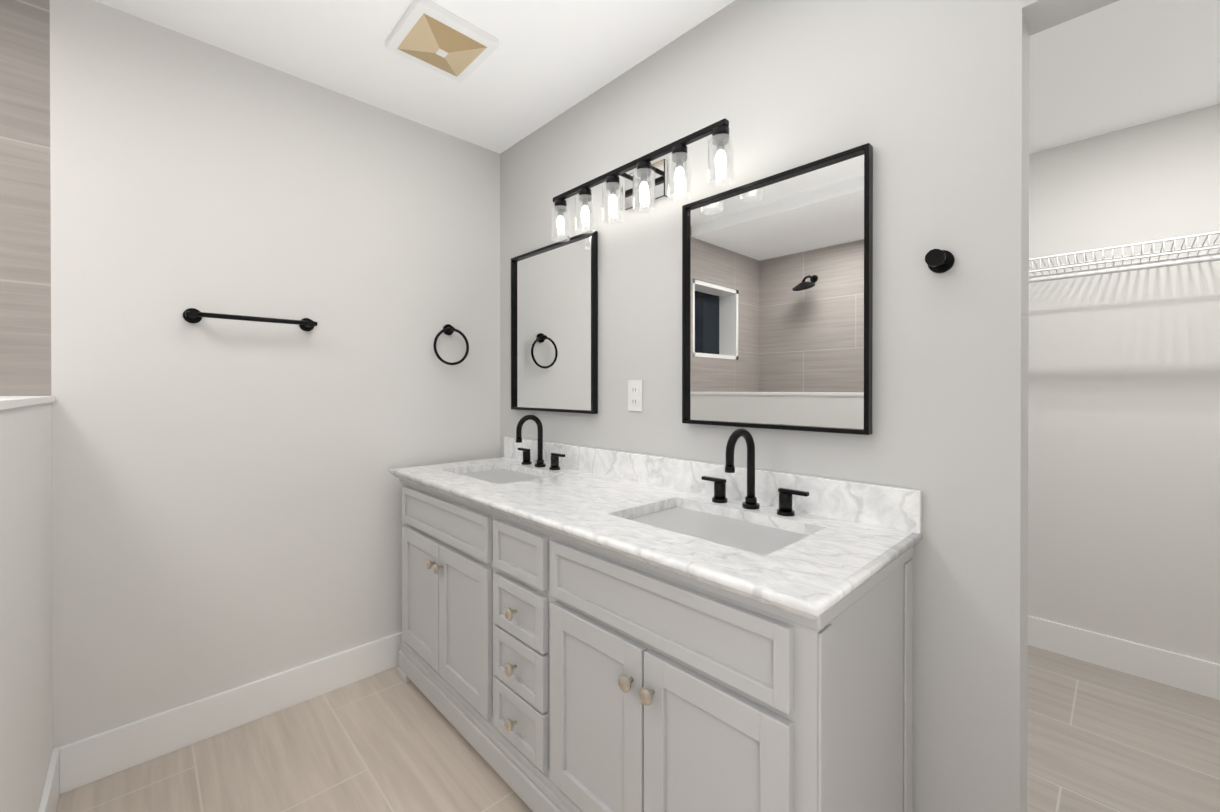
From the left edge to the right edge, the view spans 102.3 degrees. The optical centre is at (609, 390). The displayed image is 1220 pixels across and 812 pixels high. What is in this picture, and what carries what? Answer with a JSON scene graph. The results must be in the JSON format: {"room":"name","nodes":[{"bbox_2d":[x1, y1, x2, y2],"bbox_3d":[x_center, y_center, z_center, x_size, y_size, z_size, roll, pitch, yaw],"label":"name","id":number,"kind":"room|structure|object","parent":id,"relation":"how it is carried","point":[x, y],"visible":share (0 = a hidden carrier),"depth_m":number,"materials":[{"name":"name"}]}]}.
{"room":"bathroom","nodes":[
{"label":"bathroom","id":0,"kind":"room"},
{"bbox_2d":[0,396,54,811],"bbox_3d":[-1.203,0.620,0.895,0.136,1.205,1.508,0,0,-44],"label":"wall","id":1,"kind":"structure","parent":0,"point":[26,704],"depth_m":1.14,"materials":[{"name":"white paint"}]},
{"bbox_2d":[38,747,59,811],"bbox_3d":[-1.157,1.152,0.946,0.014,0.140,1.500,0,0,-44],"label":"baseboard","id":2,"kind":"structure","parent":1,"relation":"attached to","point":[50,796],"depth_m":1.38,"materials":[{"name":"white wood"}]},
{"bbox_2d":[0,0,499,748],"bbox_3d":[-1.641,-0.001,1.661,2.770,2.440,0.210,0,0,-44],"label":"wall","id":3,"kind":"structure","parent":0,"point":[226,504],"depth_m":1.75,"materials":[{"name":"white paint"}]},
{"bbox_2d":[59,632,401,793],"bbox_3d":[-1.115,1.148,2.015,1.526,0.140,0.014,0,0,-44],"label":"baseboard","id":4,"kind":"structure","parent":3,"relation":"attached to","point":[88,760],"depth_m":1.73,"materials":[{"name":"white wood"}]},
{"bbox_2d":[183,308,316,330],"bbox_3d":[-1.296,-0.259,1.794,0.395,0.052,0.073,0,0,-44],"label":"bar","id":5,"kind":"object","parent":3,"relation":"attached to","point":[191,315],"visible":1,"depth_m":1.74,"materials":[{"name":"black metal"}]},
{"bbox_2d":[433,324,468,364],"bbox_3d":[-0.757,-0.218,2.328,0.177,0.196,0.047,0,0,-44],"label":"hanger","id":6,"kind":"object","parent":3,"relation":"attached to","point":[448,329],"visible":0.96,"depth_m":2.32,"materials":[{"name":"black metal"}]},
{"bbox_2d":[93,0,734,153],"bbox_3d":[0.095,-1.259,1.180,4.620,0.080,3.360,0,0,-44],"label":"ceiling","id":7,"kind":"structure","parent":0,"point":[544,62],"depth_m":1.74,"materials":[{"name":"white paint"}]},
{"bbox_2d":[385,0,498,82],"bbox_3d":[-0.584,-1.197,1.709,0.284,0.048,0.284,0,0,-44],"label":"fan","id":8,"kind":"object","parent":7,"relation":"attached to","point":[429,34],"visible":0.98,"depth_m":1.67,"materials":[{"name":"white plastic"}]},
{"bbox_2d":[56,645,1219,811],"bbox_3d":[0.095,1.246,1.189,4.620,0.050,3.360,0,0,-44],"label":"floor","id":9,"kind":"structure","parent":0,"point":[390,740],"depth_m":1.62,"materials":[{"name":"tile"}]},
{"bbox_2d":[392,466,917,811],"bbox_3d":[-0.105,0.793,1.627,0.577,0.854,1.830,0,0,-44],"label":"bathroom vanity","id":10,"kind":"object","parent":9,"relation":"on","point":[587,629],"depth_m":1.13,"materials":[{"name":"grey paint"},{"name":"white marble"},{"name":"brushed nickel metal"}]},
{"bbox_2d":[389,458,922,617],"bbox_3d":[-0.099,0.354,1.630,0.577,0.037,1.832,0,0,-44],"label":"countertop","id":11,"kind":"structure","parent":10,"relation":"on","point":[811,571],"depth_m":1.18,"materials":[{"name":"white stone"}]},
{"bbox_2d":[513,414,564,469],"bbox_3d":[-0.342,0.218,2.124,0.145,0.232,0.336,0,0,-44],"label":"faucet","id":12,"kind":"object","parent":11,"relation":"on","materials":[{"name":"black metal"}]},
{"bbox_2d":[701,428,812,517],"bbox_3d":[0.370,0.221,1.380,0.145,0.232,0.336,0,0,-44],"label":"faucet","id":13,"kind":"object","parent":11,"relation":"on","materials":[{"name":"black metal"}]},
{"bbox_2d":[500,0,1118,811],"bbox_3d":[0.512,0.000,1.501,0.120,2.440,3.240,0,0,-44],"label":"wall","id":14,"kind":"structure","parent":0,"point":[928,100],"depth_m":1.20,"materials":[{"name":"grey paint"}]},
{"bbox_2d":[511,230,597,413],"bbox_3d":[-0.268,-0.278,2.203,0.028,0.740,0.605,0,0,-44],"label":"mirror","id":15,"kind":"object","parent":14,"relation":"attached to","point":[554,327],"visible":0.92,"depth_m":2.17,"materials":[{"name":"black metal"}]},
{"bbox_2d":[628,380,642,410],"bbox_3d":[0.094,0.018,1.844,0.008,0.116,0.072,0,0,-44],"label":"electrical outlet plate","id":16,"kind":"object","parent":14,"relation":"attached to","point":[635,395],"visible":1,"depth_m":1.84,"materials":[{"name":"white plastic"}]},
{"bbox_2d":[551,118,733,241],"bbox_3d":[0.085,-0.714,1.752,0.140,0.195,0.843,0,0,-44],"label":"sconce","id":17,"kind":"object","parent":14,"relation":"attached to","point":[646,182],"visible":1,"depth_m":1.70,"materials":[{"name":"clear glass"}]},
{"bbox_2d":[501,437,921,533],"bbox_3d":[0.104,0.285,1.824,0.019,0.101,1.830,0,0,-44],"label":"backsplash","id":18,"kind":"structure","parent":14,"relation":"attached to","point":[878,505],"depth_m":1.42,"materials":[{"name":"white stone"}]},
{"bbox_2d":[682,143,872,434],"bbox_3d":[0.454,-0.255,1.448,0.028,0.730,0.585,0,0,-44],"label":"mirror","id":19,"kind":"object","parent":14,"relation":"attached to","point":[777,300],"visible":1,"depth_m":1.40,"materials":[{"name":"black metal"}]},
{"bbox_2d":[925,249,954,272],"bbox_3d":[0.748,-0.299,1.121,0.061,0.052,0.052,0,0,-44],"label":"robe hook","id":20,"kind":"object","parent":14,"relation":"attached to","point":[939,261],"visible":1,"depth_m":1.11,"materials":[{"name":"black metal"}]},
{"bbox_2d":[1028,104,1219,663],"bbox_3d":[2.108,-0.003,2.336,0.120,2.440,2.240,0,0,-44],"label":"wall","id":21,"kind":"structure","parent":0,"point":[1124,457],"depth_m":2.12,"materials":[{"name":"white paint"}]},
{"bbox_2d":[1028,615,1219,699],"bbox_3d":[2.059,1.147,2.294,0.014,0.140,2.000,0,0,-44],"label":"baseboard","id":22,"kind":"structure","parent":21,"relation":"attached to","point":[1183,672],"depth_m":2.11,"materials":[{"name":"white wood"}]},
{"bbox_2d":[1029,231,1219,282],"bbox_3d":[1.918,-0.381,2.151,0.400,0.338,1.962,0,0,-44],"label":"wire closet shelf","id":23,"kind":"object","parent":21,"relation":"attached to","point":[1138,266],"visible":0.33,"depth_m":1.91,"materials":[{"name":"white metal"}]},
{"bbox_2d":[1029,0,1219,153],"bbox_3d":[1.483,-1.176,1.733,1.610,0.089,2.000,0,0,-44],"label":"ceiling","id":24,"kind":"structure","parent":0,"point":[1117,65],"depth_m":1.73,"materials":[{"name":"white paint"}]}
]}

